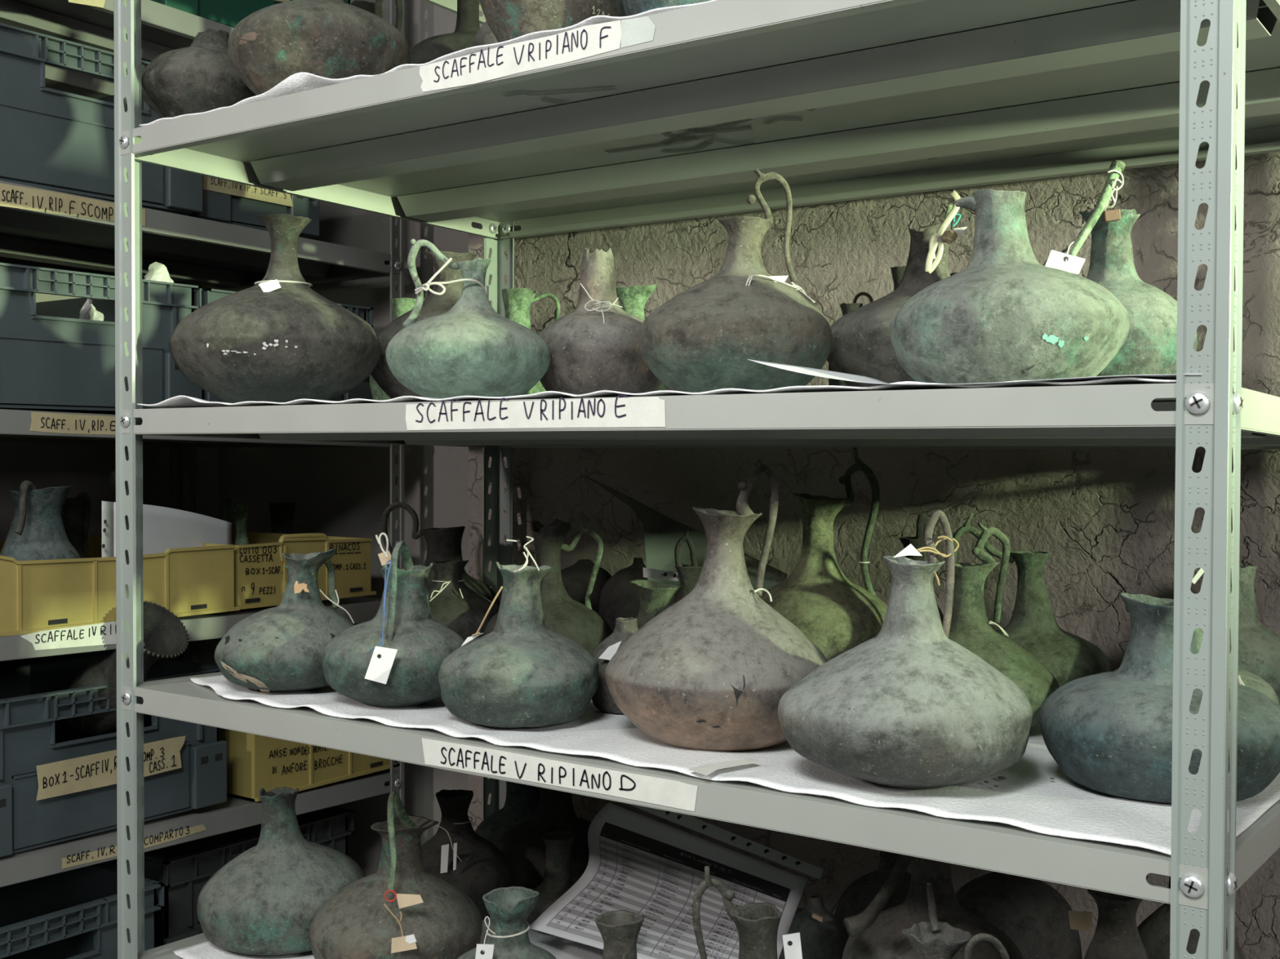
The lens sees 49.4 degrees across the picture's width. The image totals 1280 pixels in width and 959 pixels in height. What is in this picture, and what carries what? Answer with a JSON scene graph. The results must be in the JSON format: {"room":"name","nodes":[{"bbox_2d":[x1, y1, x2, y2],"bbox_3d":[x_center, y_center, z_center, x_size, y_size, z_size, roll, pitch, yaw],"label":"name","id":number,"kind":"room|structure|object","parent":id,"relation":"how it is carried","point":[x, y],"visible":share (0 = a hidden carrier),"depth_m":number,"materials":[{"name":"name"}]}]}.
{"room":"museum storage room","nodes":[
{"label":"museum storage room","id":0,"kind":"room"},
{"bbox_2d":[0,288,196,662],"bbox_3d":[-2.028,-0.205,1.166,0.100,2.750,3.860,1,1,36],"label":"wall","id":1,"kind":"structure","parent":0,"point":[91,468],"depth_m":2.51,"materials":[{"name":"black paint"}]},
{"bbox_2d":[195,0,468,875],"bbox_3d":[-0.489,-0.226,2.499,1.050,2.750,0.100,1,1,36],"label":"wall","id":2,"kind":"structure","parent":0,"point":[335,491],"depth_m":2.43,"materials":[{"name":"beige paint"}]},
{"bbox_2d":[467,10,1279,958],"bbox_3d":[1.157,-0.194,1.165,3.180,2.750,0.355,1,1,36],"label":"wall","id":3,"kind":"structure","parent":0,"point":[1104,518],"depth_m":1.55,"materials":[{"name":"paint"}]},
{"bbox_3d":[-0.353,1.250,-0.007,4.230,0.100,4.060,1,1,36],"label":"floor","id":4,"kind":"structure","parent":0,"visible":0},
{"bbox_2d":[0,0,404,887],"bbox_3d":[-0.930,0.127,2.008,0.588,2.140,1.066,1,1,36],"label":"shelving unit","id":5,"kind":"object","parent":4,"relation":"on","point":[39,227],"visible":0.41,"depth_m":2.00,"materials":[{"name":"grey paint"}]},
{"bbox_2d":[0,863,164,958],"bbox_3d":[-0.969,0.651,1.911,0.501,0.190,0.380,1,1,36],"label":"plastic crate","id":6,"kind":"object","parent":5,"relation":"on","point":[72,914],"visible":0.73,"depth_m":1.97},
{"bbox_2d":[0,904,100,955],"bbox_3d":[-0.761,0.577,1.780,0.010,0.030,0.152,1,1,36],"label":"grille","id":7,"kind":"object","parent":6,"relation":"attached to","point":[38,931],"depth_m":1.79,"materials":[{"name":"blue plastic"}]},
{"bbox_2d":[0,262,201,414],"bbox_3d":[-0.929,-0.183,1.946,0.501,0.178,0.382,1,1,36],"label":"plastic crate","id":8,"kind":"object","parent":5,"relation":"on","point":[52,359],"visible":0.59,"depth_m":1.81,"materials":[{"name":"plastic"}]},
{"bbox_2d":[32,268,115,297],"bbox_3d":[-0.719,-0.253,1.818,0.010,0.028,0.152,1,1,36],"label":"grille","id":9,"kind":"object","parent":8,"relation":"attached to","point":[45,281],"depth_m":1.80,"materials":[{"name":"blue plastic"}]},
{"bbox_2d":[79,297,103,320],"bbox_3d":[-0.746,-0.206,1.893,0.093,0.086,0.046,1,1,36],"label":"crumpled paper","id":10,"kind":"object","parent":8,"relation":"in","point":[88,312],"visible":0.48,"depth_m":1.89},
{"bbox_2d":[0,22,202,215],"bbox_3d":[-0.928,-0.470,1.941,0.501,0.192,0.384,1,1,36],"label":"plastic crate","id":11,"kind":"object","parent":5,"relation":"on","point":[51,139],"visible":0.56,"depth_m":1.79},
{"bbox_2d":[41,35,147,75],"bbox_3d":[-0.710,-0.546,1.823,0.010,0.031,0.152,1,1,36],"label":"grille","id":12,"kind":"object","parent":11,"relation":"attached to","point":[55,51],"depth_m":1.80,"materials":[{"name":"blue plastic"}]},
{"bbox_2d":[0,649,226,857],"bbox_3d":[-0.906,0.367,1.990,0.504,0.196,0.380,1,1,36],"label":"plastic crate","id":13,"kind":"object","parent":5,"relation":"on","point":[58,783],"visible":0.77,"depth_m":1.84,"materials":[{"name":"plastic"}]},
{"bbox_2d":[51,679,158,719],"bbox_3d":[-0.708,0.290,1.847,0.010,0.031,0.152,1,1,36],"label":"grille","id":14,"kind":"object","parent":13,"relation":"attached to","point":[82,701],"depth_m":1.82,"materials":[{"name":"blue plastic"}]},
{"bbox_2d":[66,600,189,737],"bbox_3d":[-0.693,0.257,1.873,0.189,0.190,0.105,1,1,36],"label":"vessel","id":15,"kind":"object","parent":13,"relation":"in","point":[165,635],"visible":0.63,"depth_m":1.86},
{"bbox_2d":[0,536,239,636],"bbox_3d":[-0.830,0.136,1.950,0.346,0.107,0.388,1,1,36],"label":"storage bin","id":16,"kind":"object","parent":5,"relation":"on","point":[36,596],"visible":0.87,"depth_m":1.83,"materials":[{"name":"yellow plastic"}]},
{"bbox_2d":[0,480,80,560],"bbox_3d":[-0.804,0.094,1.861,0.111,0.186,0.115,1,1,36],"label":"jug","id":17,"kind":"object","parent":16,"relation":"in","point":[37,531],"visible":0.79,"depth_m":1.83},
{"bbox_2d":[61,492,91,558],"bbox_3d":[-0.825,0.101,2.021,0.074,0.166,0.073,1,1,36],"label":"jug","id":18,"kind":"object","parent":16,"relation":"in","point":[76,512],"visible":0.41,"depth_m":2.01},
{"bbox_2d":[102,501,231,557],"bbox_3d":[-0.668,0.083,1.980,0.014,0.113,0.266,1,1,23],"label":"document sleeve","id":19,"kind":"object","parent":16,"relation":"in","point":[164,528],"visible":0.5,"depth_m":1.97,"materials":[{"name":"white plastic"}]},
{"bbox_2d":[97,806,354,947],"bbox_3d":[-0.770,0.639,2.264,0.501,0.205,0.355,1,1,36],"label":"plastic crate","id":20,"kind":"object","parent":5,"relation":"on","point":[184,868],"visible":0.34,"depth_m":2.04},
{"bbox_2d":[151,0,350,27],"bbox_3d":[-0.752,-0.750,2.202,0.504,0.190,0.355,1,1,36],"label":"plastic crate","id":21,"kind":"object","parent":5,"relation":"on","point":[227,12],"visible":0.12,"depth_m":2.00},
{"bbox_2d":[183,175,319,238],"bbox_3d":[-0.763,-0.460,2.211,0.503,0.165,0.222,1,1,36],"label":"plastic crate","id":22,"kind":"object","parent":5,"relation":"on","point":[224,201],"visible":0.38,"depth_m":2.05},
{"bbox_2d":[193,288,373,403],"bbox_3d":[-0.720,-0.186,2.238,0.501,0.178,0.316,1,1,36],"label":"plastic crate","id":23,"kind":"object","parent":5,"relation":"on","point":[363,391],"visible":0.09,"depth_m":2.18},
{"bbox_2d":[127,262,173,315],"bbox_3d":[-0.706,-0.271,2.031,0.099,0.094,0.066,1,1,36],"label":"crumpled paper","id":24,"kind":"object","parent":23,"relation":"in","point":[157,271],"visible":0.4,"depth_m":2.02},
{"bbox_2d":[231,530,376,609],"bbox_3d":[-0.642,0.132,2.228,0.346,0.105,0.267,1,1,36],"label":"storage bin","id":25,"kind":"object","parent":5,"relation":"on","point":[260,569],"visible":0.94,"depth_m":2.11,"materials":[{"name":"yellow plastic"}]},
{"bbox_2d":[222,495,248,545],"bbox_3d":[-0.650,0.103,2.283,0.065,0.152,0.065,1,1,39],"label":"jug","id":26,"kind":"object","parent":25,"relation":"in","point":[240,511],"visible":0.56,"depth_m":2.28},
{"bbox_2d":[218,728,399,801],"bbox_3d":[-0.617,0.415,2.256,0.346,0.105,0.289,1,1,36],"label":"storage bin","id":27,"kind":"object","parent":5,"relation":"on","point":[255,762],"visible":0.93,"depth_m":2.08,"materials":[{"name":"yellow plastic"}]},
{"bbox_2d":[113,0,1279,958],"bbox_3d":[0.070,0.147,1.340,1.070,2.146,0.586,1,1,36],"label":"shelving unit","id":28,"kind":"object","parent":4,"relation":"on","point":[669,115],"visible":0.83,"depth_m":1.15,"materials":[{"name":"grey paint"}]},
{"bbox_2d":[350,0,402,31],"bbox_3d":[-0.341,-0.491,1.762,0.120,0.277,0.120,0,1,7],"label":"jug","id":29,"kind":"object","parent":28,"relation":"on","point":[375,7],"visible":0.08,"depth_m":1.75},
{"bbox_2d":[369,297,425,400],"bbox_3d":[-0.304,-0.155,1.827,0.100,0.166,0.100,1,1,36],"label":"jug","id":30,"kind":"object","parent":28,"relation":"on","point":[400,306],"visible":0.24,"depth_m":1.80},
{"bbox_2d":[138,0,715,126],"bbox_3d":[0.068,-0.351,1.318,1.007,0.029,0.550,1,1,36],"label":"sheet","id":31,"kind":"object","parent":28,"relation":"on","point":[302,81],"visible":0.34,"depth_m":1.20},
{"bbox_2d":[141,27,256,118],"bbox_3d":[-0.465,-0.414,1.473,0.126,0.122,0.127,0,1,6],"label":"jug","id":32,"kind":"object","parent":31,"relation":"on","point":[201,77],"visible":0.72,"depth_m":1.43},
{"bbox_2d":[227,0,410,95],"bbox_3d":[-0.320,-0.441,1.397,0.178,0.180,0.179,1,1,36],"label":"jug","id":33,"kind":"object","parent":31,"relation":"on","point":[336,39],"visible":0.7,"depth_m":1.33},
{"bbox_2d":[409,0,479,63],"bbox_3d":[-0.201,-0.471,1.625,0.147,0.244,0.147,1,1,36],"label":"jug","id":34,"kind":"object","parent":31,"relation":"on","point":[468,25],"visible":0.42,"depth_m":1.57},
{"bbox_2d":[471,20,497,47],"bbox_3d":[-0.137,-0.440,1.456,0.081,0.184,0.081,1,1,20],"label":"jug","id":35,"kind":"object","parent":31,"relation":"on","point":[484,36],"visible":0.07,"depth_m":1.43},
{"bbox_2d":[479,0,626,42],"bbox_3d":[-0.074,-0.442,1.226,0.139,0.191,0.140,1,1,36],"label":"jug","id":36,"kind":"object","parent":31,"relation":"on","point":[508,20],"visible":0.29,"depth_m":1.18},
{"bbox_2d":[622,0,711,16],"bbox_3d":[0.036,-0.421,1.161,0.105,0.153,0.105,1,1,36],"label":"jug","id":37,"kind":"object","parent":31,"relation":"on","point":[631,7],"visible":0.18,"depth_m":1.13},
{"bbox_2d":[173,913,796,958],"bbox_3d":[0.067,0.495,1.338,1.007,0.016,0.541,1,1,36],"label":"sheet","id":38,"kind":"object","parent":28,"relation":"on","point":[560,948],"visible":0.06,"depth_m":1.45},
{"bbox_2d":[196,786,366,955],"bbox_3d":[-0.379,0.409,1.487,0.180,0.159,0.179,1,1,36],"label":"jug","id":39,"kind":"object","parent":38,"relation":"on","point":[266,900],"visible":0.91,"depth_m":1.43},
{"bbox_2d":[309,791,482,958],"bbox_3d":[-0.243,0.398,1.395,0.170,0.185,0.171,1,1,36],"label":"jug","id":40,"kind":"object","parent":38,"relation":"on","point":[355,922],"visible":1,"depth_m":1.35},
{"bbox_2d":[383,903,417,953],"bbox_3d":[-0.227,0.423,1.307,0.035,0.044,0.009,1,1,19],"label":"paper tag","id":41,"kind":"object","parent":40,"relation":"attached to","point":[407,943],"visible":1,"depth_m":1.30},
{"bbox_2d":[396,893,423,908],"bbox_3d":[-0.218,0.400,1.318,0.026,0.014,0.001,0,1,0],"label":"paper tag","id":42,"kind":"object","parent":40,"relation":"attached to","point":[404,900],"visible":1,"depth_m":1.32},
{"bbox_2d":[421,789,512,920],"bbox_3d":[-0.204,0.420,1.557,0.124,0.141,0.124,1,1,36],"label":"jug","id":43,"kind":"object","parent":38,"relation":"on","point":[483,868],"visible":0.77,"depth_m":1.53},
{"bbox_2d":[437,826,462,873],"bbox_3d":[-0.212,0.403,1.511,0.036,0.045,0.019,1,1,36],"label":"paper tag","id":44,"kind":"object","parent":43,"relation":"attached to","point":[445,849],"visible":1,"depth_m":1.50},
{"bbox_2d":[457,886,555,958],"bbox_3d":[-0.121,0.431,1.252,0.101,0.124,0.102,1,1,36],"label":"jug","id":45,"kind":"object","parent":38,"relation":"on","point":[508,909],"visible":0.95,"depth_m":1.24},
{"bbox_2d":[475,916,495,958],"bbox_3d":[-0.135,0.405,1.221,0.017,0.039,0.018,0,1,2],"label":"paper tag","id":46,"kind":"object","parent":45,"relation":"attached to","point":[483,951],"visible":1,"depth_m":1.21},
{"bbox_2d":[475,781,540,845],"bbox_3d":[-0.148,0.430,1.777,0.130,0.121,0.132,1,1,36],"label":"jug","id":47,"kind":"object","parent":38,"relation":"on","point":[522,804],"visible":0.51,"depth_m":1.75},
{"bbox_2d":[495,787,591,889],"bbox_3d":[-0.101,0.427,1.661,0.154,0.129,0.155,1,1,36],"label":"jug","id":48,"kind":"object","parent":38,"relation":"on","point":[523,846],"visible":0.61,"depth_m":1.62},
{"bbox_2d":[527,831,575,935],"bbox_3d":[-0.092,0.440,1.520,0.076,0.104,0.076,1,1,36],"label":"jug","id":49,"kind":"object","parent":38,"relation":"on","point":[557,881],"visible":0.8,"depth_m":1.51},
{"bbox_2d":[595,910,644,958],"bbox_3d":[-0.016,0.422,1.115,0.075,0.147,0.075,0,1,6],"label":"jug","id":50,"kind":"object","parent":38,"relation":"on","point":[620,931],"visible":1,"depth_m":1.10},
{"bbox_2d":[529,802,823,958],"bbox_3d":[0.046,0.409,1.349,0.167,0.119,0.457,-1,1,-33],"label":"list","id":51,"kind":"object","parent":38,"relation":"on","point":[650,868],"visible":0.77,"depth_m":1.39,"materials":[{"name":"white paper"}]},
{"bbox_2d":[692,866,781,958],"bbox_3d":[0.090,0.398,1.069,0.091,0.199,0.091,1,1,39],"label":"jug","id":52,"kind":"object","parent":38,"relation":"on","point":[757,925],"visible":1,"depth_m":1.06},
{"bbox_2d":[782,932,802,958],"bbox_3d":[0.117,0.363,1.065,0.016,0.033,0.002,0,1,0],"label":"paper tag","id":53,"kind":"object","parent":52,"relation":"attached to","point":[792,942],"visible":1,"depth_m":1.06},
{"bbox_2d":[778,894,848,958],"bbox_3d":[0.162,0.440,1.282,0.070,0.114,0.069,1,1,36],"label":"jug","id":54,"kind":"object","parent":38,"relation":"on","point":[828,939],"visible":0.88,"depth_m":1.26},
{"bbox_2d":[835,850,911,937],"bbox_3d":[0.251,0.431,1.391,0.114,0.134,0.114,1,1,36],"label":"jug","id":55,"kind":"object","parent":38,"relation":"on","point":[855,899],"visible":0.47,"depth_m":1.37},
{"bbox_2d":[841,854,1023,958],"bbox_3d":[0.231,0.396,1.124,0.150,0.207,0.178,1,1,36],"label":"jug","id":56,"kind":"object","parent":38,"relation":"on","point":[885,939],"depth_m":1.11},
{"bbox_2d":[902,882,972,958],"bbox_3d":[0.203,0.391,0.969,0.059,0.215,0.059,0,1,13],"label":"jug","id":57,"kind":"object","parent":38,"relation":"on","point":[934,939],"visible":1,"depth_m":0.97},
{"bbox_2d":[963,933,1009,958],"bbox_3d":[0.249,0.403,0.937,0.053,0.194,0.044,1,1,36],"label":"jug","id":58,"kind":"object","parent":38,"relation":"on","point":[977,938],"visible":1,"depth_m":0.93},
{"bbox_2d":[955,871,1082,958],"bbox_3d":[0.333,0.407,1.239,0.118,0.186,0.118,1,1,36],"label":"jug","id":59,"kind":"object","parent":38,"relation":"on","point":[1033,914],"visible":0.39,"depth_m":1.20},
{"bbox_2d":[1084,888,1147,958],"bbox_3d":[0.328,0.392,0.960,0.078,0.217,0.078,1,1,39],"label":"jug","id":60,"kind":"object","parent":38,"relation":"on","point":[1117,935],"visible":0.88,"depth_m":0.95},
{"bbox_2d":[1067,910,1092,931],"bbox_3d":[0.304,0.305,0.962,0.017,0.014,0.001,0,1,0],"label":"paper tag","id":61,"kind":"object","parent":60,"relation":"attached to","point":[1080,921],"visible":1,"depth_m":0.96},
{"bbox_2d":[1137,876,1245,958],"bbox_3d":[0.432,0.408,1.101,0.098,0.187,0.097,1,1,36],"label":"jug","id":62,"kind":"object","parent":38,"relation":"on","point":[1154,931],"visible":0.25,"depth_m":1.08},
{"bbox_2d":[137,377,1176,408],"bbox_3d":[0.068,-0.068,1.322,1.020,0.022,0.551,1,1,36],"label":"sheet","id":63,"kind":"object","parent":28,"relation":"on","point":[178,402],"visible":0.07,"depth_m":1.04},
{"bbox_2d":[168,213,382,403],"bbox_3d":[-0.384,-0.176,1.473,0.216,0.208,0.217,1,1,36],"label":"jug","id":64,"kind":"object","parent":63,"relation":"on","point":[290,342],"visible":0.93,"depth_m":1.40,"materials":[{"name":"ceramic"}]},
{"bbox_2d":[258,279,280,292],"bbox_3d":[-0.381,-0.198,1.433,0.022,0.016,0.030,0,1,-17],"label":"paper tag","id":65,"kind":"object","parent":64,"relation":"attached to","point":[269,286],"visible":1,"depth_m":1.42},
{"bbox_2d":[370,251,477,399],"bbox_3d":[-0.217,-0.165,1.580,0.182,0.190,0.180,1,1,36],"label":"jug","id":66,"kind":"object","parent":63,"relation":"on","point":[433,304],"visible":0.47,"depth_m":1.55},
{"bbox_2d":[385,239,550,398],"bbox_3d":[-0.156,-0.143,1.266,0.148,0.150,0.148,1,1,36],"label":"jug","id":67,"kind":"object","parent":63,"relation":"on","point":[469,348],"visible":0.92,"depth_m":1.22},
{"bbox_2d":[414,257,485,295],"bbox_3d":[-0.169,-0.183,1.259,0.064,0.036,0.034,0,1,-21],"label":"cord","id":68,"kind":"object","parent":67,"relation":"attached to","point":[425,286],"visible":1,"depth_m":1.25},
{"bbox_2d":[502,288,559,395],"bbox_3d":[-0.153,-0.154,1.756,0.085,0.170,0.086,1,1,33],"label":"jug","id":69,"kind":"object","parent":63,"relation":"on","point":[517,302],"visible":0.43,"depth_m":1.74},
{"bbox_2d":[538,247,661,395],"bbox_3d":[-0.038,-0.143,1.329,0.128,0.155,0.129,1,1,36],"label":"jug","id":70,"kind":"object","parent":63,"relation":"on","point":[588,354],"visible":0.76,"depth_m":1.28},
{"bbox_2d":[579,283,622,323],"bbox_3d":[-0.039,-0.163,1.296,0.034,0.040,0.031,1,1,36],"label":"cord","id":71,"kind":"object","parent":70,"relation":"attached to","point":[603,303],"visible":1,"depth_m":1.29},
{"bbox_2d":[615,283,666,391],"bbox_3d":[-0.007,-0.142,1.553,0.072,0.151,0.072,1,1,36],"label":"jug","id":72,"kind":"object","parent":63,"relation":"on","point":[633,300],"visible":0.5,"depth_m":1.54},
{"bbox_2d":[639,168,832,392],"bbox_3d":[0.080,-0.163,1.170,0.162,0.198,0.163,1,1,36],"label":"jug","id":73,"kind":"object","parent":63,"relation":"on","point":[704,338],"visible":0.89,"depth_m":1.12,"materials":[{"name":"metal"}]},
{"bbox_2d":[746,274,815,302],"bbox_3d":[0.114,-0.156,1.140,0.068,0.020,0.008,0,1,-29],"label":"cord","id":74,"kind":"object","parent":73,"relation":"attached to","point":[797,287],"visible":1,"depth_m":1.14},
{"bbox_2d":[828,292,873,386],"bbox_3d":[0.226,-0.132,1.485,0.048,0.138,0.048,1,1,36],"label":"jug","id":75,"kind":"object","parent":63,"relation":"on","point":[846,308],"visible":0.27,"depth_m":1.48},
{"bbox_2d":[826,190,960,386],"bbox_3d":[0.254,-0.152,1.231,0.185,0.182,0.183,1,1,36],"label":"jug","id":76,"kind":"object","parent":63,"relation":"on","point":[862,345],"depth_m":1.18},
{"bbox_2d":[942,230,957,244],"bbox_3d":[0.259,-0.204,1.170,0.016,0.011,0.011,1,1,36],"label":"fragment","id":77,"kind":"object","parent":76,"relation":"in","point":[950,236],"visible":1,"depth_m":1.17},
{"bbox_2d":[890,266,906,289],"bbox_3d":[0.272,-0.142,1.452,0.059,0.160,0.060,1,1,36],"label":"jug","id":78,"kind":"object","parent":63,"relation":"on","point":[897,272],"visible":0.18,"depth_m":1.44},
{"bbox_2d":[747,359,1201,389],"bbox_3d":[0.235,-0.071,0.939,0.304,0.024,0.125,1,1,36],"label":"paper sheet","id":79,"kind":"object","parent":63,"relation":"on","point":[812,371],"visible":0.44,"depth_m":0.93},
{"bbox_2d":[888,188,1129,383],"bbox_3d":[0.265,-0.133,0.999,0.164,0.146,0.164,1,1,36],"label":"jug","id":80,"kind":"object","parent":63,"relation":"on","point":[1007,316],"visible":0.95,"depth_m":0.94,"materials":[{"name":"metal"}]},
{"bbox_2d":[1044,240,1085,274],"bbox_3d":[0.312,-0.165,1.033,0.030,0.027,0.019,0,1,-8],"label":"paper tag","id":81,"kind":"object","parent":80,"relation":"attached to","point":[1056,260],"visible":0.95,"depth_m":1.02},
{"bbox_2d":[1079,208,1197,376],"bbox_3d":[0.374,-0.136,1.102,0.126,0.155,0.126,1,1,36],"label":"jug","id":82,"kind":"object","parent":63,"relation":"on","point":[1149,346],"visible":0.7,"depth_m":1.05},
{"bbox_2d":[1069,160,1124,256],"bbox_3d":[0.346,-0.205,1.054,0.063,0.080,0.011,-1,1,-38],"label":"handle","id":83,"kind":"object","parent":82,"relation":"on","point":[1117,165],"visible":1,"depth_m":1.05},
{"bbox_2d":[1102,169,1124,212],"bbox_3d":[0.363,-0.221,1.065,0.014,0.030,0.018,0,1,8],"label":"cord","id":84,"kind":"object","parent":83,"relation":"attached to","point":[1122,182],"visible":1,"depth_m":1.06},
{"bbox_2d":[1102,208,1120,222],"bbox_3d":[0.364,-0.203,1.074,0.013,0.010,0.008,0,1,7],"label":"paper tag","id":85,"kind":"object","parent":82,"relation":"attached to","point":[1108,215],"visible":0.96,"depth_m":1.07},
{"bbox_2d":[190,675,1279,855],"bbox_3d":[0.075,0.214,1.325,1.016,0.017,0.546,1,1,36],"label":"sheet","id":86,"kind":"object","parent":28,"relation":"on","point":[1028,799],"visible":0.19,"depth_m":1.02,"materials":[{"name":"paper"}]},
{"bbox_2d":[214,548,354,693],"bbox_3d":[-0.349,0.141,1.395,0.150,0.146,0.151,1,1,36],"label":"jug","id":87,"kind":"object","parent":86,"relation":"on","point":[280,648],"visible":0.95,"depth_m":1.34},
{"bbox_2d":[321,541,464,708],"bbox_3d":[-0.229,0.134,1.312,0.137,0.155,0.136,1,1,36],"label":"jug","id":88,"kind":"object","parent":86,"relation":"on","point":[422,643],"visible":0.93,"depth_m":1.27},
{"bbox_2d":[364,560,397,684],"bbox_3d":[-0.230,0.127,1.248,0.029,0.109,0.032,0,1,-3],"label":"paper tag","id":89,"kind":"object","parent":88,"relation":"hanging from","point":[382,660],"visible":1,"depth_m":1.23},
{"bbox_2d":[381,502,500,606],"bbox_3d":[-0.256,0.119,1.797,0.153,0.180,0.153,1,1,36],"label":"jug","id":90,"kind":"object","parent":86,"relation":"on","point":[442,544],"visible":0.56,"depth_m":1.78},
{"bbox_2d":[427,560,499,643],"bbox_3d":[-0.215,0.150,1.560,0.138,0.121,0.137,1,1,36],"label":"jug","id":91,"kind":"object","parent":86,"relation":"on","point":[464,616],"visible":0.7,"depth_m":1.52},
{"bbox_2d":[437,561,598,728],"bbox_3d":[-0.107,0.143,1.227,0.142,0.141,0.140,1,1,36],"label":"jug","id":92,"kind":"object","parent":86,"relation":"on","point":[522,673],"visible":1,"depth_m":1.18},
{"bbox_2d":[461,586,502,646],"bbox_3d":[-0.138,0.119,1.213,0.038,0.054,0.005,0,1,5],"label":"paper tag","id":93,"kind":"object","parent":92,"relation":"attached to","point":[477,634],"visible":1,"depth_m":1.21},
{"bbox_2d":[506,536,539,572],"bbox_3d":[-0.103,0.066,1.223,0.020,0.031,0.041,0,1,-21],"label":"cord","id":94,"kind":"object","parent":92,"relation":"attached to","point":[524,566],"visible":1,"depth_m":1.22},
{"bbox_2d":[483,518,613,654],"bbox_3d":[-0.097,0.127,1.475,0.138,0.171,0.139,1,1,36],"label":"jug","id":95,"kind":"object","parent":86,"relation":"on","point":[565,616],"visible":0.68,"depth_m":1.46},
{"bbox_2d":[560,559,611,613],"bbox_3d":[-0.069,0.156,1.726,0.089,0.113,0.090,1,1,36],"label":"jug","id":96,"kind":"object","parent":86,"relation":"on","point":[575,578],"visible":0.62,"depth_m":1.69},
{"bbox_2d":[591,617,638,714],"bbox_3d":[-0.013,0.172,1.293,0.073,0.086,0.072,1,1,36],"label":"jug","id":97,"kind":"object","parent":86,"relation":"on","point":[602,700],"visible":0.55,"depth_m":1.27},
{"bbox_2d":[598,641,621,660],"bbox_3d":[-0.027,0.155,1.257,0.021,0.018,0.001,0,1,-1],"label":"paper tag","id":98,"kind":"object","parent":97,"relation":"attached to","point":[608,654],"visible":0.95,"depth_m":1.26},
{"bbox_2d":[599,557,646,631],"bbox_3d":[-0.003,0.154,1.678,0.094,0.119,0.094,1,1,36],"label":"jug","id":99,"kind":"object","parent":86,"relation":"on","point":[618,598],"visible":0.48,"depth_m":1.65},
{"bbox_2d":[629,579,684,629],"bbox_3d":[0.020,0.160,1.447,0.080,0.108,0.080,1,1,36],"label":"jug","id":100,"kind":"object","parent":86,"relation":"on","point":[655,597],"visible":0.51,"depth_m":1.43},
{"bbox_2d":[585,475,787,597],"bbox_3d":[0.054,0.081,1.619,0.119,0.167,0.352,-1,2,-42],"label":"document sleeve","id":101,"kind":"object","parent":86,"relation":"on","point":[662,533],"visible":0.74,"depth_m":1.64,"materials":[{"name":"grey plastic"}]},
{"bbox_2d":[674,530,702,602],"bbox_3d":[0.054,0.136,1.539,0.064,0.158,0.064,0,1,0],"label":"jug","id":102,"kind":"object","parent":86,"relation":"on","point":[688,575],"visible":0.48,"depth_m":1.53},
{"bbox_2d":[604,459,827,751],"bbox_3d":[0.066,0.100,1.155,0.189,0.233,0.189,1,1,20],"label":"jug","id":103,"kind":"object","parent":86,"relation":"on","point":[712,671],"visible":0.94,"depth_m":1.10,"materials":[{"name":"metal"}]},
{"bbox_2d":[688,759,759,776],"bbox_3d":[0.061,0.212,1.032,0.025,0.002,0.072,1,1,36],"label":"scrap","id":104,"kind":"object","parent":86,"relation":"on","point":[708,769],"visible":1,"depth_m":1.03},
{"bbox_2d":[759,447,887,661],"bbox_3d":[0.173,0.093,1.355,0.155,0.249,0.155,1,1,36],"label":"jug","id":105,"kind":"object","parent":86,"relation":"on","point":[837,615],"visible":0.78,"depth_m":1.32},
{"bbox_2d":[777,510,1032,789],"bbox_3d":[0.194,0.121,1.008,0.176,0.196,0.180,1,1,36],"label":"jug","id":106,"kind":"object","parent":86,"relation":"on","point":[908,706],"visible":1,"depth_m":0.95,"materials":[{"name":"metal"}]},
{"bbox_2d":[893,543,921,557],"bbox_3d":[0.192,0.051,0.999,0.021,0.010,0.001,0,1,0],"label":"paper tag","id":107,"kind":"object","parent":106,"relation":"attached to","point":[910,549],"visible":1,"depth_m":1.00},
{"bbox_2d":[916,535,959,586],"bbox_3d":[0.217,0.058,1.006,0.039,0.036,0.008,0,1,-30],"label":"cord","id":108,"kind":"object","parent":106,"relation":"attached to","point":[944,537],"visible":1,"depth_m":1.01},
{"bbox_2d":[898,512,943,624],"bbox_3d":[0.287,0.127,1.458,0.077,0.184,0.078,1,1,36],"label":"jug","id":109,"kind":"object","parent":86,"relation":"on","point":[917,542],"visible":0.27,"depth_m":1.45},
{"bbox_2d":[947,522,1060,728],"bbox_3d":[0.290,0.129,1.229,0.159,0.181,0.159,1,1,36],"label":"jug","id":110,"kind":"object","parent":86,"relation":"on","point":[970,628],"visible":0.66,"depth_m":1.21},
{"bbox_2d":[952,513,1111,686],"bbox_3d":[0.390,0.127,1.378,0.145,0.187,0.145,1,1,36],"label":"jug","id":111,"kind":"object","parent":86,"relation":"on","point":[1033,625],"visible":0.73,"depth_m":1.36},
{"bbox_2d":[1039,591,1279,803],"bbox_3d":[0.376,0.152,0.999,0.170,0.139,0.170,1,1,39],"label":"jug","id":112,"kind":"object","parent":86,"relation":"on","point":[1110,733],"visible":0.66,"depth_m":0.95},
{"bbox_2d":[1114,628,1279,705],"bbox_3d":[0.452,0.164,1.151,0.140,0.117,0.140,1,2,44],"label":"jug","id":113,"kind":"object","parent":86,"relation":"on","point":[1251,680],"visible":0.06,"depth_m":1.12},
{"bbox_2d":[1229,564,1279,706],"bbox_3d":[0.533,0.150,1.264,0.126,0.146,0.127,1,1,36],"label":"jug","id":114,"kind":"object","parent":86,"relation":"on","point":[1259,646],"visible":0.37,"depth_m":1.22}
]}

